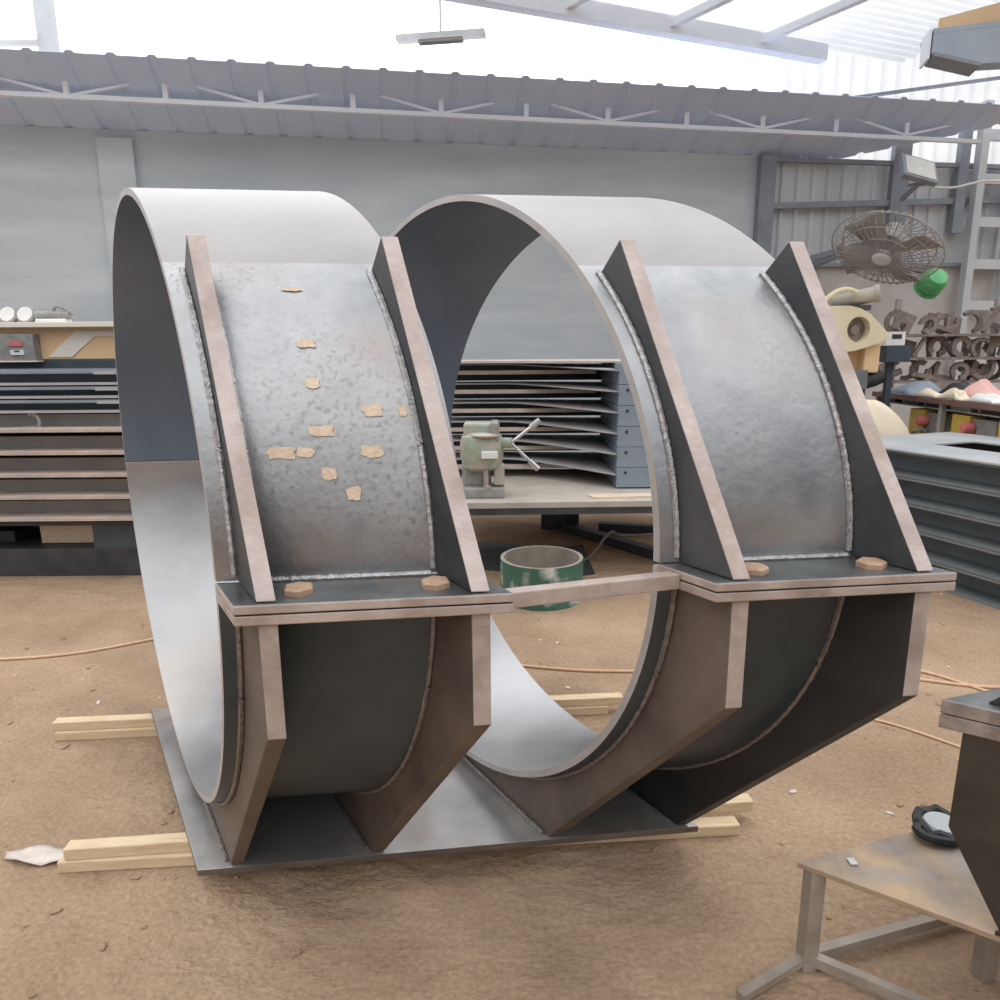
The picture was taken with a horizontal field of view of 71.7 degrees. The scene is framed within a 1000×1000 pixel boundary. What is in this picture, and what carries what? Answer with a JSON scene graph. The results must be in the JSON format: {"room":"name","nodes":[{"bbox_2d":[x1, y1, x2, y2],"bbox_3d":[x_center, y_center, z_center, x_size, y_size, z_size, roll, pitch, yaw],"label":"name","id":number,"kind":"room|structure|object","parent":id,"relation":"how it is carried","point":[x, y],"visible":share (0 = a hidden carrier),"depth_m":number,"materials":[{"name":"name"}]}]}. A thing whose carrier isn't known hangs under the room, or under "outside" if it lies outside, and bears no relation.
{"room":"metal fabrication workshop","nodes":[
{"label":"metal fabrication workshop","id":0,"kind":"room"},
{"bbox_2d":[0,125,777,451],"bbox_3d":[-3.550,-2.475,9.239,15.140,4.420,0.320,-2,12,-9],"label":"wall","id":1,"kind":"structure","parent":0,"point":[61,188],"depth_m":9.13,"materials":[{"name":"concrete"}]},
{"bbox_2d":[0,47,999,158],"bbox_3d":[-0.719,-4.905,8.753,20.771,0.596,0.986,-2,12,-9],"label":"canopy roof","id":2,"kind":"structure","parent":1,"relation":"attached to","point":[145,75],"depth_m":8.68,"materials":[{"name":"metal"}]},
{"bbox_2d":[0,76,981,143],"bbox_3d":[-2.073,-4.815,8.386,17.976,0.260,0.060,-2,12,-9],"label":"roof truss","id":3,"kind":"object","parent":2,"relation":"attached to","point":[905,135],"visible":1,"depth_m":8.63,"materials":[{"name":"metal"}]},
{"bbox_2d":[0,513,999,999],"bbox_3d":[0.003,0.391,6.212,32.000,0.001,28.000,0,12,0],"label":"floor","id":4,"kind":"structure","parent":0,"point":[411,928],"depth_m":2.23,"materials":[{"name":"soil"}]},
{"bbox_2d":[0,0,59,51],"bbox_3d":[-7.999,-4.572,10.678,2.910,8.000,0.180,0,12,0],"label":"post","id":5,"kind":"object","parent":4,"relation":"on","point":[44,11],"visible":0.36,"depth_m":10.14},
{"bbox_2d":[4,845,63,865],"bbox_3d":[-1.551,1.198,2.338,0.236,0.018,0.086,0,12,3],"label":"scrap","id":6,"kind":"object","parent":4,"relation":"on","point":[40,855],"visible":0.77,"depth_m":2.33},
{"bbox_2d":[0,322,115,368],"bbox_3d":[-4.106,-0.762,7.037,2.860,1.978,1.140,0,12,0],"label":"workbench","id":7,"kind":"object","parent":4,"relation":"on","point":[23,345],"visible":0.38,"depth_m":6.42,"materials":[{"name":"paint"}]},
{"bbox_2d":[0,305,17,321],"bbox_3d":[-4.593,-1.731,6.477,0.180,0.182,0.112,0,12,0],"label":"pressure gauge","id":8,"kind":"object","parent":7,"relation":"on","point":[8,312],"visible":0.91,"depth_m":6.45},
{"bbox_2d":[16,305,35,321],"bbox_3d":[-4.428,-1.732,6.477,0.180,0.182,0.112,0,12,0],"label":"pressure gauge","id":9,"kind":"object","parent":7,"relation":"on","point":[24,313],"visible":0.9,"depth_m":6.45},
{"bbox_2d":[33,305,74,321],"bbox_3d":[-4.160,-1.741,6.474,0.366,0.162,0.120,0,12,0],"label":"pipe fitting","id":10,"kind":"object","parent":7,"relation":"on","point":[66,315],"visible":0.92,"depth_m":6.44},
{"bbox_2d":[0,521,140,575],"bbox_3d":[-3.748,0.286,5.796,3.200,0.429,0.950,0,12,0],"label":"stand","id":11,"kind":"object","parent":4,"relation":"on","point":[113,551],"visible":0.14,"depth_m":5.35,"materials":[{"name":"metal"}]},
{"bbox_2d":[0,526,31,542],"bbox_3d":[-3.998,0.273,5.588,0.300,0.100,0.200,0,12,0],"label":"block","id":12,"kind":"object","parent":11,"relation":"on","point":[8,534],"visible":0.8,"depth_m":5.52,"materials":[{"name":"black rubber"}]},
{"bbox_2d":[0,499,132,521],"bbox_3d":[-3.750,0.002,5.716,3.100,0.152,1.200,0,12,0],"label":"tray","id":13,"kind":"object","parent":11,"relation":"on","point":[71,509],"visible":0.18,"depth_m":5.32,"materials":[{"name":"grey paint"}]},
{"bbox_2d":[0,477,129,499],"bbox_3d":[-3.751,-0.160,5.682,3.100,0.152,1.200,0,12,0],"label":"tray","id":14,"kind":"object","parent":13,"relation":"on","point":[62,488],"visible":0.18,"depth_m":5.29,"materials":[{"name":"grey paint"}]},
{"bbox_2d":[0,477,126,478],"bbox_3d":[-3.752,-0.190,5.829,3.100,0.150,0.900,0,12,0],"label":"tray","id":15,"kind":"object","parent":14,"relation":"on","point":[60,477],"depth_m":5.37,"materials":[{"name":"blue paint"}]},
{"bbox_2d":[0,455,199,477],"bbox_3d":[-3.752,-0.321,5.648,3.100,0.152,1.200,0,12,0],"label":"tray","id":16,"kind":"object","parent":14,"relation":"on","point":[13,466],"visible":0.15,"depth_m":5.26,"materials":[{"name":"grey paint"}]},
{"bbox_2d":[0,433,123,455],"bbox_3d":[-3.754,-0.483,5.614,3.100,0.152,1.200,0,12,0],"label":"tray","id":17,"kind":"object","parent":16,"relation":"on","point":[27,443],"visible":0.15,"depth_m":5.22,"materials":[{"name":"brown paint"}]},
{"bbox_2d":[0,413,121,433],"bbox_3d":[-3.755,-0.644,5.581,3.100,0.152,1.200,0,12,0],"label":"tray","id":18,"kind":"object","parent":17,"relation":"on","point":[10,423],"visible":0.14,"depth_m":5.19,"materials":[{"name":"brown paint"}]},
{"bbox_2d":[24,413,44,426],"bbox_3d":[-3.424,-0.593,5.081,0.132,0.116,0.036,0,12,0],"label":"clamp","id":19,"kind":"object","parent":18,"relation":"on","point":[39,424],"visible":1,"depth_m":5.07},
{"bbox_2d":[0,398,119,412],"bbox_3d":[-3.756,-0.776,5.520,3.100,0.100,1.005,0,12,0],"label":"tray","id":20,"kind":"object","parent":18,"relation":"on","point":[53,405],"visible":0.38,"depth_m":5.12,"materials":[{"name":"blue paint"}]},
{"bbox_2d":[0,385,118,398],"bbox_3d":[-3.756,-0.874,5.500,3.100,0.090,1.005,0,12,0],"label":"tray","id":21,"kind":"object","parent":20,"relation":"on","point":[39,391],"visible":0.41,"depth_m":5.07,"materials":[{"name":"blue paint"}]},
{"bbox_2d":[0,368,116,385],"bbox_3d":[-3.757,-0.976,5.478,3.100,0.110,1.005,0,12,0],"label":"tray","id":22,"kind":"object","parent":21,"relation":"on","point":[48,376],"visible":0.44,"depth_m":5.09,"materials":[{"name":"blue paint"}]},
{"bbox_2d":[0,433,121,435],"bbox_3d":[-3.754,-0.513,5.761,3.100,0.150,0.900,0,12,0],"label":"tray","id":23,"kind":"object","parent":17,"relation":"on","point":[26,434],"depth_m":5.35,"materials":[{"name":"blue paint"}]},
{"bbox_2d":[0,455,124,457],"bbox_3d":[-3.753,-0.351,5.795,3.100,0.150,0.900,0,12,0],"label":"tray","id":24,"kind":"object","parent":16,"relation":"on","point":[12,456],"depth_m":5.35,"materials":[{"name":"blue paint"}]},
{"bbox_2d":[40,525,93,542],"bbox_3d":[-3.418,0.229,5.611,0.420,0.165,0.300,0,12,0],"label":"storage box","id":25,"kind":"object","parent":11,"relation":"on","point":[49,534],"visible":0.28,"depth_m":5.47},
{"bbox_2d":[0,638,152,660],"bbox_3d":[-2.559,0.849,4.072,2.057,0.016,0.340,-3,12,-12],"label":"power cable","id":26,"kind":"object","parent":4,"relation":"on","point":[149,639],"visible":0.65,"depth_m":3.94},
{"bbox_2d":[55,705,608,740],"bbox_3d":[-0.728,1.010,3.173,2.478,0.041,0.056,-1,12,-5],"label":"batten","id":27,"kind":"object","parent":4,"relation":"on","point":[69,735],"visible":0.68,"depth_m":3.07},
{"bbox_2d":[52,692,622,730],"bbox_3d":[-0.701,0.968,3.174,2.563,0.041,0.053,-1,12,-4],"label":"batten","id":28,"kind":"object","parent":27,"relation":"on","point":[594,699],"visible":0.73,"depth_m":3.09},
{"bbox_2d":[112,187,956,875],"bbox_3d":[-0.412,0.033,2.438,1.474,2.084,3.068,-8,14,-32],"label":"saddle","id":29,"kind":"object","parent":28,"relation":"on","point":[341,684],"visible":1,"depth_m":1.67,"materials":[{"name":"metal"}]},
{"bbox_2d":[57,816,739,872],"bbox_3d":[-0.306,1.175,2.370,2.296,0.041,0.056,-1,12,-4],"label":"batten","id":30,"kind":"object","parent":4,"relation":"on","point":[719,825],"visible":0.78,"depth_m":2.29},
{"bbox_2d":[63,793,752,859],"bbox_3d":[-0.262,1.127,2.399,2.351,0.041,0.050,-2,12,-5],"label":"batten","id":31,"kind":"object","parent":30,"relation":"on","point":[170,842],"visible":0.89,"depth_m":2.29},
{"bbox_2d":[4,582,981,999],"bbox_3d":[0.106,0.952,3.507,6.617,0.013,3.538,0,12,0],"label":"crumbs","id":32,"kind":"object","parent":4,"relation":"on","point":[103,944],"visible":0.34,"depth_m":2.35,"materials":[{"name":"plastic"}]},
{"bbox_2d":[477,541,594,575],"bbox_3d":[0.108,0.455,5.761,1.250,0.052,1.048,0,12,0],"label":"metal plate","id":33,"kind":"object","parent":4,"relation":"on","point":[490,552],"visible":0.29,"depth_m":5.80,"materials":[{"name":"metal"}]},
{"bbox_2d":[500,546,582,610],"bbox_3d":[0.289,0.533,4.811,0.570,0.290,0.570,0,12,0],"label":"ring","id":34,"kind":"object","parent":4,"relation":"on","point":[526,565],"visible":0.67,"depth_m":4.66,"materials":[{"name":"green paint"}]},
{"bbox_2d":[458,468,679,563],"bbox_3d":[0.573,0.094,6.115,2.383,0.612,2.070,0,12,0],"label":"table","id":35,"kind":"object","parent":4,"relation":"on","point":[558,495],"depth_m":5.55,"materials":[{"name":"metal"}]},
{"bbox_2d":[460,418,541,498],"bbox_3d":[0.006,-0.327,5.252,0.616,0.598,0.355,0,12,0],"label":"drill","id":36,"kind":"object","parent":35,"relation":"on","point":[482,446],"visible":0.99,"depth_m":5.16,"materials":[{"name":"green metal"}]},
{"bbox_2d":[455,452,649,486],"bbox_3d":[0.278,-0.274,6.001,2.140,0.160,1.060,0,12,0],"label":"steel tray","id":37,"kind":"object","parent":35,"relation":"on","point":[597,462],"visible":0.55,"depth_m":5.99,"materials":[{"name":"blue paint"}]},
{"bbox_2d":[452,434,647,466],"bbox_3d":[0.277,-0.433,5.968,2.140,0.160,1.060,0,12,0],"label":"steel tray","id":38,"kind":"object","parent":37,"relation":"on","point":[619,456],"visible":0.58,"depth_m":5.99,"materials":[{"name":"blue paint"}]},
{"bbox_2d":[451,416,643,446],"bbox_3d":[0.276,-0.593,5.935,2.140,0.160,1.060,0,12,0],"label":"steel tray","id":39,"kind":"object","parent":38,"relation":"on","point":[620,436],"visible":0.62,"depth_m":6.03,"materials":[{"name":"blue paint"}]},
{"bbox_2d":[452,398,639,425],"bbox_3d":[0.275,-0.752,5.901,2.140,0.160,1.060,0,12,0],"label":"steel tray","id":40,"kind":"object","parent":39,"relation":"on","point":[619,415],"visible":0.64,"depth_m":6.00,"materials":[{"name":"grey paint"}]},
{"bbox_2d":[454,380,634,404],"bbox_3d":[0.273,-0.912,5.868,2.140,0.160,1.060,0,12,0],"label":"steel tray","id":41,"kind":"object","parent":40,"relation":"on","point":[619,394],"visible":0.63,"depth_m":6.01,"materials":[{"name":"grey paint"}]},
{"bbox_2d":[457,363,628,383],"bbox_3d":[0.272,-1.071,5.835,2.140,0.160,1.060,0,12,0],"label":"steel tray","id":42,"kind":"object","parent":41,"relation":"on","point":[610,372],"visible":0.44,"depth_m":6.25,"materials":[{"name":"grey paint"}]},
{"bbox_2d":[461,359,620,362],"bbox_3d":[0.371,-1.189,5.933,2.000,0.029,0.900,0,12,0],"label":"sheet","id":43,"kind":"object","parent":42,"relation":"on","point":[507,360],"visible":0.67,"depth_m":5.75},
{"bbox_2d":[583,530,652,560],"bbox_3d":[0.946,0.363,6.026,0.239,0.131,1.324,9,15,39],"label":"hose","id":44,"kind":"object","parent":4,"relation":"on","point":[612,531],"visible":0.8,"depth_m":6.11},
{"bbox_2d":[522,664,999,688],"bbox_3d":[1.528,0.917,3.603,2.958,0.016,0.191,0,12,3],"label":"power cable","id":45,"kind":"object","parent":4,"relation":"on","point":[523,665],"visible":0.34,"depth_m":3.67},
{"bbox_2d":[826,284,887,395],"bbox_3d":[3.591,-1.081,7.442,0.778,2.325,0.800,0,12,0],"label":"press","id":46,"kind":"object","parent":4,"relation":"on","point":[861,334],"visible":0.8,"depth_m":6.99,"materials":[{"name":"metal"}]},
{"bbox_2d":[736,832,999,999],"bbox_3d":[1.510,1.143,1.755,1.664,0.330,0.696,5,13,23],"label":"work table","id":47,"kind":"object","parent":4,"relation":"on","point":[935,881],"visible":0.83,"depth_m":1.83,"materials":[{"name":"metal"}]},
{"bbox_2d":[912,804,957,846],"bbox_3d":[1.236,0.915,1.949,0.172,0.042,0.157,0,12,0],"label":"goggles","id":48,"kind":"object","parent":47,"relation":"on","point":[930,823],"visible":0.78,"depth_m":1.94,"materials":[{"name":"plastic"}]},
{"bbox_2d":[938,688,999,936],"bbox_3d":[1.520,0.560,1.488,0.974,0.920,0.399,7,14,33],"label":"bracket","id":49,"kind":"object","parent":47,"relation":"on","point":[974,821],"visible":1,"depth_m":1.58,"materials":[{"name":"metal"}]},
{"bbox_2d":[879,346,910,406],"bbox_3d":[4.194,-0.798,7.532,0.250,1.720,0.200,0,12,0],"label":"switch box","id":50,"kind":"object","parent":4,"relation":"on","point":[889,355],"visible":0.61,"depth_m":7.33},
{"bbox_2d":[880,332,905,345],"bbox_3d":[4.148,-1.704,7.309,0.200,0.140,0.126,0,12,0],"label":"control box","id":51,"kind":"object","parent":50,"relation":"on","point":[893,338],"visible":0.86,"depth_m":7.25,"materials":[{"name":"white plastic"}]},
{"bbox_2d":[873,719,960,747],"bbox_3d":[1.818,1.032,3.052,0.923,0.012,0.096,9,15,37],"label":"power cable","id":52,"kind":"object","parent":4,"relation":"on","point":[877,720],"visible":0.38,"depth_m":3.06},
{"bbox_2d":[849,554,999,609],"bbox_3d":[3.833,0.523,4.993,1.400,0.184,2.550,-5,13,-19],"label":"pallet","id":53,"kind":"object","parent":4,"relation":"on","point":[974,587],"visible":0.1,"depth_m":4.79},
{"bbox_2d":[918,531,999,580],"bbox_3d":[3.831,0.339,4.955,1.400,0.184,2.550,-5,13,-19],"label":"pallet","id":54,"kind":"object","parent":53,"relation":"on","point":[980,561],"visible":0.1,"depth_m":4.87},
{"bbox_2d":[907,503,999,551],"bbox_3d":[3.830,0.155,4.916,1.400,0.184,2.550,-5,13,-19],"label":"pallet","id":55,"kind":"object","parent":54,"relation":"on","point":[981,533],"visible":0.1,"depth_m":4.89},
{"bbox_2d":[896,476,999,522],"bbox_3d":[3.829,-0.029,4.878,1.400,0.184,2.550,-5,13,-19],"label":"pallet","id":56,"kind":"object","parent":55,"relation":"on","point":[983,505],"visible":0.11,"depth_m":4.92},
{"bbox_2d":[880,432,999,493],"bbox_3d":[3.827,-0.219,4.838,1.440,0.196,2.590,-5,13,-19],"label":"pallet","id":57,"kind":"object","parent":56,"relation":"on","point":[970,461],"visible":0.65,"depth_m":5.09,"materials":[{"name":"metal"}]},
{"bbox_2d":[872,391,999,432],"bbox_3d":[4.752,-0.423,7.000,0.790,1.202,2.704,0,12,3],"label":"bench","id":58,"kind":"object","parent":4,"relation":"on","point":[943,402],"visible":0.32,"depth_m":6.90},
{"bbox_2d":[879,380,941,394],"bbox_3d":[4.742,-1.281,7.836,0.559,0.139,0.660,0,12,3],"label":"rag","id":59,"kind":"object","parent":58,"relation":"on","point":[912,388],"visible":0.74,"depth_m":7.76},
{"bbox_2d":[902,400,923,404],"bbox_3d":[4.687,-1.082,7.561,0.400,0.065,0.355,0,12,3],"label":"bin","id":60,"kind":"object","parent":58,"relation":"on","point":[904,401],"visible":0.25,"depth_m":7.50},
{"bbox_2d":[915,388,940,396],"bbox_3d":[4.511,-1.130,7.245,0.219,0.088,0.400,0,12,3],"label":"rag","id":61,"kind":"object","parent":58,"relation":"on","point":[926,391],"visible":0.81,"depth_m":7.21,"materials":[{"name":"beige fabric"}]},
{"bbox_2d":[908,408,966,433],"bbox_3d":[4.657,-0.786,7.274,0.550,0.403,0.650,0,12,3],"label":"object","id":62,"kind":"object","parent":58,"relation":"on","point":[922,420],"visible":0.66,"depth_m":7.25,"materials":[{"name":"yellow paint"}]},
{"bbox_2d":[880,401,999,417],"bbox_3d":[4.713,-0.902,6.902,0.560,0.014,2.704,0,12,3],"label":"shelf","id":63,"kind":"object","parent":58,"relation":"attached to","point":[942,409],"depth_m":6.90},
{"bbox_2d":[933,388,969,400],"bbox_3d":[4.477,-1.043,6.784,0.200,0.108,0.460,0,12,3],"label":"rag","id":64,"kind":"object","parent":58,"relation":"on","point":[953,393],"visible":0.97,"depth_m":6.78,"materials":[{"name":"beige fabric"}]},
{"bbox_2d":[938,379,970,393],"bbox_3d":[4.832,-1.176,7.250,0.400,0.172,0.460,0,12,3],"label":"rag","id":65,"kind":"object","parent":58,"relation":"on","point":[964,383],"visible":0.34,"depth_m":7.20,"materials":[{"name":"grey fabric"}]},
{"bbox_2d":[949,406,977,411],"bbox_3d":[4.642,-0.895,6.681,0.400,0.060,0.355,0,12,3],"label":"bin","id":66,"kind":"object","parent":58,"relation":"on","point":[951,407],"visible":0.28,"depth_m":6.63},
{"bbox_2d":[951,414,999,436],"bbox_3d":[4.617,-0.627,6.511,0.550,0.403,0.650,0,12,3],"label":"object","id":67,"kind":"object","parent":58,"relation":"on","point":[961,423],"visible":0.4,"depth_m":6.47,"materials":[{"name":"yellow paint"}]},
{"bbox_2d":[963,379,999,396],"bbox_3d":[4.725,-1.078,6.733,0.400,0.193,0.520,0,12,3],"label":"rag","id":68,"kind":"object","parent":58,"relation":"on","point":[983,386],"visible":0.55,"depth_m":6.69,"materials":[{"name":"pink fabric"}]},
{"bbox_2d":[966,393,999,403],"bbox_3d":[4.464,-0.934,6.327,0.220,0.081,0.400,0,12,3],"label":"rag","id":69,"kind":"object","parent":58,"relation":"on","point":[992,398],"visible":1,"depth_m":6.31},
{"bbox_2d":[978,409,999,415],"bbox_3d":[4.617,-0.793,6.193,0.400,0.060,0.455,0,12,3],"label":"bin","id":70,"kind":"object","parent":58,"relation":"on","point":[997,413],"visible":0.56,"depth_m":6.25,"materials":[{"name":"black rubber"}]},
{"bbox_2d":[889,298,999,408],"bbox_3d":[6.055,-1.340,8.657,2.650,2.300,0.392,0,12,3],"label":"rack","id":71,"kind":"object","parent":4,"relation":"on","point":[898,302],"visible":0.34,"depth_m":8.45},
{"bbox_2d":[884,309,900,331],"bbox_3d":[4.843,-2.196,8.537,0.191,0.300,0.050,1,12,8],"label":"steel offcut","id":72,"kind":"object","parent":71,"relation":"on","point":[891,314],"visible":0.77,"depth_m":8.53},
{"bbox_2d":[883,362,902,377],"bbox_3d":[4.889,-1.629,8.642,0.267,0.267,0.050,0,12,1],"label":"steel offcut","id":73,"kind":"object","parent":71,"relation":"on","point":[897,372],"visible":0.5,"depth_m":8.62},
{"bbox_2d":[891,310,916,333],"bbox_3d":[4.922,-2.169,8.437,0.287,0.287,0.050,0,12,4],"label":"steel offcut","id":74,"kind":"object","parent":71,"relation":"on","point":[903,317],"visible":0.92,"depth_m":8.41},
{"bbox_2d":[900,360,918,379],"bbox_3d":[5.153,-1.662,8.706,0.195,0.301,0.050,1,12,8],"label":"steel offcut","id":75,"kind":"object","parent":71,"relation":"on","point":[906,377],"visible":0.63,"depth_m":8.71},
{"bbox_2d":[904,339,916,356],"bbox_3d":[5.045,-1.888,8.594,0.231,0.231,0.050,-1,12,-4],"label":"steel offcut","id":76,"kind":"object","parent":71,"relation":"on","point":[912,344],"visible":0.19,"depth_m":8.56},
{"bbox_2d":[910,337,926,356],"bbox_3d":[5.138,-1.872,8.490,0.154,0.241,0.050,1,12,7],"label":"steel offcut","id":77,"kind":"object","parent":71,"relation":"on","point":[923,340],"visible":1,"depth_m":8.47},
{"bbox_2d":[909,360,931,379],"bbox_3d":[5.247,-1.622,8.635,0.244,0.251,0.050,2,12,11],"label":"steel offcut","id":78,"kind":"object","parent":71,"relation":"on","point":[914,365],"visible":0.74,"depth_m":8.61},
{"bbox_2d":[910,372,938,379],"bbox_3d":[5.246,-1.532,8.554,0.329,0.108,0.050,0,12,1],"label":"steel offcut","id":79,"kind":"object","parent":71,"relation":"on","point":[914,374],"visible":1,"depth_m":8.53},
{"bbox_2d":[918,315,938,333],"bbox_3d":[5.216,-2.139,8.429,0.229,0.228,0.050,0,12,0],"label":"steel offcut","id":80,"kind":"object","parent":71,"relation":"on","point":[932,318],"visible":0.98,"depth_m":8.41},
{"bbox_2d":[922,313,944,333],"bbox_3d":[5.322,-2.170,8.500,0.228,0.257,0.050,2,12,11],"label":"steel offcut","id":81,"kind":"object","parent":71,"relation":"on","point":[928,322],"visible":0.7,"depth_m":8.48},
{"bbox_2d":[926,337,946,356],"bbox_3d":[5.417,-1.904,8.574,0.261,0.266,0.050,-1,12,-4],"label":"steel offcut","id":82,"kind":"object","parent":71,"relation":"on","point":[930,344],"visible":0.9,"depth_m":8.56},
{"bbox_2d":[930,312,953,333],"bbox_3d":[5.389,-2.155,8.428,0.256,0.257,0.050,2,12,10],"label":"steel offcut","id":83,"kind":"object","parent":71,"relation":"on","point":[938,315],"visible":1,"depth_m":8.41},
{"bbox_2d":[931,363,954,379],"bbox_3d":[5.521,-1.599,8.617,0.262,0.209,0.050,1,12,5],"label":"steel offcut","id":84,"kind":"object","parent":71,"relation":"on","point":[936,366],"visible":0.8,"depth_m":8.61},
{"bbox_2d":[892,379,999,382],"bbox_3d":[6.052,-1.475,8.592,2.650,0.030,0.320,0,12,3],"label":"shelf","id":85,"kind":"object","parent":71,"relation":"attached to","point":[994,380],"depth_m":8.49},
{"bbox_2d":[943,336,955,356],"bbox_3d":[5.546,-1.909,8.549,0.171,0.283,0.050,1,12,4],"label":"steel offcut","id":86,"kind":"object","parent":71,"relation":"on","point":[945,342],"visible":0.65,"depth_m":8.52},
{"bbox_2d":[942,317,961,333],"bbox_3d":[5.545,-2.139,8.485,0.200,0.200,0.050,-1,12,-4],"label":"steel offcut","id":87,"kind":"object","parent":71,"relation":"on","point":[956,326],"visible":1,"depth_m":8.46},
{"bbox_2d":[906,333,999,336],"bbox_3d":[6.048,-2.023,8.478,2.650,0.030,0.320,0,12,3],"label":"shelf","id":88,"kind":"object","parent":71,"relation":"attached to","point":[968,334],"depth_m":8.36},
{"bbox_2d":[910,357,999,359],"bbox_3d":[6.050,-1.749,8.535,2.650,0.030,0.320,0,12,3],"label":"shelf","id":89,"kind":"object","parent":71,"relation":"attached to","point":[911,358],"depth_m":8.41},
{"bbox_2d":[949,362,969,379],"bbox_3d":[5.649,-1.587,8.514,0.220,0.225,0.050,1,12,5],"label":"steel offcut","id":90,"kind":"object","parent":71,"relation":"on","point":[966,369],"visible":1,"depth_m":8.49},
{"bbox_2d":[948,336,971,356],"bbox_3d":[5.631,-1.881,8.468,0.265,0.260,0.050,-1,12,-4],"label":"steel offcut","id":91,"kind":"object","parent":71,"relation":"on","point":[966,340],"visible":0.92,"depth_m":8.45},
{"bbox_2d":[957,355,980,379],"bbox_3d":[5.871,-1.656,8.658,0.299,0.299,0.050,2,12,12],"label":"steel offcut","id":92,"kind":"object","parent":71,"relation":"on","point":[968,362],"visible":0.31,"depth_m":8.63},
{"bbox_2d":[961,340,981,356],"bbox_3d":[5.869,-1.890,8.621,0.212,0.212,0.050,1,12,5],"label":"steel offcut","id":93,"kind":"object","parent":71,"relation":"on","point":[978,345],"visible":0.38,"depth_m":8.61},
{"bbox_2d":[962,310,982,332],"bbox_3d":[5.843,-2.205,8.567,0.255,0.291,0.050,-1,12,-2],"label":"steel offcut","id":94,"kind":"object","parent":71,"relation":"on","point":[979,318],"visible":0.97,"depth_m":8.55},
{"bbox_2d":[968,361,988,376],"bbox_3d":[5.916,-1.609,8.583,0.237,0.237,0.050,0,12,1],"label":"steel offcut","id":95,"kind":"object","parent":71,"relation":"on","point":[973,366],"visible":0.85,"depth_m":8.56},
{"bbox_2d":[969,337,989,356],"bbox_3d":[5.850,-1.865,8.445,0.225,0.235,0.050,0,12,1],"label":"steel offcut","id":96,"kind":"object","parent":71,"relation":"on","point":[972,351],"visible":0.98,"depth_m":8.42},
{"bbox_2d":[970,356,995,379],"bbox_3d":[5.934,-1.620,8.498,0.291,0.293,0.050,-1,12,-5],"label":"steel offcut","id":97,"kind":"object","parent":71,"relation":"on","point":[992,363],"visible":0.84,"depth_m":8.49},
{"bbox_2d":[980,310,998,332],"bbox_3d":[5.929,-2.161,8.385,0.179,0.279,0.050,-1,12,-3],"label":"steel offcut","id":98,"kind":"object","parent":71,"relation":"on","point":[989,321],"visible":0.93,"depth_m":8.37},
{"bbox_2d":[984,336,999,355],"bbox_3d":[6.122,-1.903,8.506,0.280,0.280,0.050,1,12,7],"label":"steel offcut","id":99,"kind":"object","parent":71,"relation":"on","point":[994,342],"visible":0.83,"depth_m":8.49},
{"bbox_2d":[921,670,986,690],"bbox_3d":[2.403,0.945,3.438,0.955,0.016,0.094,10,16,41],"label":"power cable","id":100,"kind":"object","parent":4,"relation":"on","point":[922,671],"visible":0.52,"depth_m":3.55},
{"bbox_2d":[919,21,999,76],"bbox_3d":[5.159,-1.926,6.289,2.790,4.410,0.363,2,12,14],"label":"girder","id":101,"kind":"object","parent":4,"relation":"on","point":[964,50],"visible":1,"depth_m":6.02,"materials":[{"name":"metal"}]},
{"bbox_2d":[938,2,999,27],"bbox_3d":[5.543,-4.378,5.810,3.178,0.559,0.100,5,13,25],"label":"rail","id":102,"kind":"object","parent":101,"relation":"on","point":[990,13],"visible":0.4,"depth_m":6.33,"materials":[{"name":"orange paint"}]},
{"bbox_2d":[946,100,999,385],"bbox_3d":[7.388,-3.235,10.588,0.740,5.200,0.120,-2,12,-8],"label":"lattice column","id":103,"kind":"structure","parent":4,"relation":"on","point":[974,221],"depth_m":10.38,"materials":[{"name":"metal"}]},
{"bbox_3d":[3.700,0.024,6.907,0.800,0.380,0.500,0,12,0],"label":"crate","id":104,"kind":"object","parent":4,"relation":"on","visible":0},
{"bbox_2d":[866,400,909,435],"bbox_3d":[3.676,-0.570,6.788,0.833,0.825,0.432,0,12,0],"label":"cloth sack","id":105,"kind":"object","parent":104,"relation":"on","point":[887,422],"visible":0.27,"depth_m":6.61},
{"bbox_2d":[442,0,999,63],"bbox_3d":[4.011,-5.856,7.091,9.745,0.791,4.158,-5,13,-20],"label":"skylight","id":106,"kind":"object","parent":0,"point":[796,30],"depth_m":8.59,"materials":[{"name":"paint"}]},
{"bbox_2d":[395,0,485,45],"bbox_3d":[-0.659,-5.368,7.632,1.000,0.580,0.140,1,12,8],"label":"lamp","id":107,"kind":"object","parent":106,"relation":"hanging from","point":[440,37],"visible":1,"depth_m":7.64,"materials":[{"name":"paint"}]},
{"bbox_2d":[771,50,999,428],"bbox_3d":[8.616,-4.692,10.671,9.503,8.000,0.356,-2,12,-8],"label":"wall","id":108,"kind":"structure","parent":0,"point":[813,196],"depth_m":10.23,"materials":[{"name":"metal"}]},
{"bbox_2d":[809,210,945,284],"bbox_3d":[4.607,-3.256,9.248,1.109,0.870,2.487,-6,13,-27],"label":"wall fan","id":109,"kind":"object","parent":108,"relation":"attached to","point":[871,229],"visible":1,"depth_m":8.64,"materials":[{"name":"paint"}]},
{"bbox_2d":[882,266,947,298],"bbox_3d":[5.798,-3.069,9.832,0.360,0.504,1.495,0,12,0],"label":"plastic container","id":110,"kind":"object","parent":108,"relation":"hanging from","point":[930,287],"visible":0.86,"depth_m":9.19,"materials":[{"name":"plastic"}]},
{"bbox_2d":[898,153,937,201],"bbox_3d":[5.639,-4.346,9.317,0.484,0.435,1.391,7,14,31],"label":"light","id":111,"kind":"object","parent":108,"relation":"attached to","point":[923,172],"visible":1,"depth_m":8.91,"materials":[{"name":"paint"}]},
{"bbox_2d":[919,180,999,188],"bbox_3d":[6.337,-4.217,9.242,1.303,0.088,0.080,3,12,15],"label":"power cable","id":112,"kind":"object","parent":111,"relation":"hanging from","point":[980,181],"visible":0.89,"depth_m":9.25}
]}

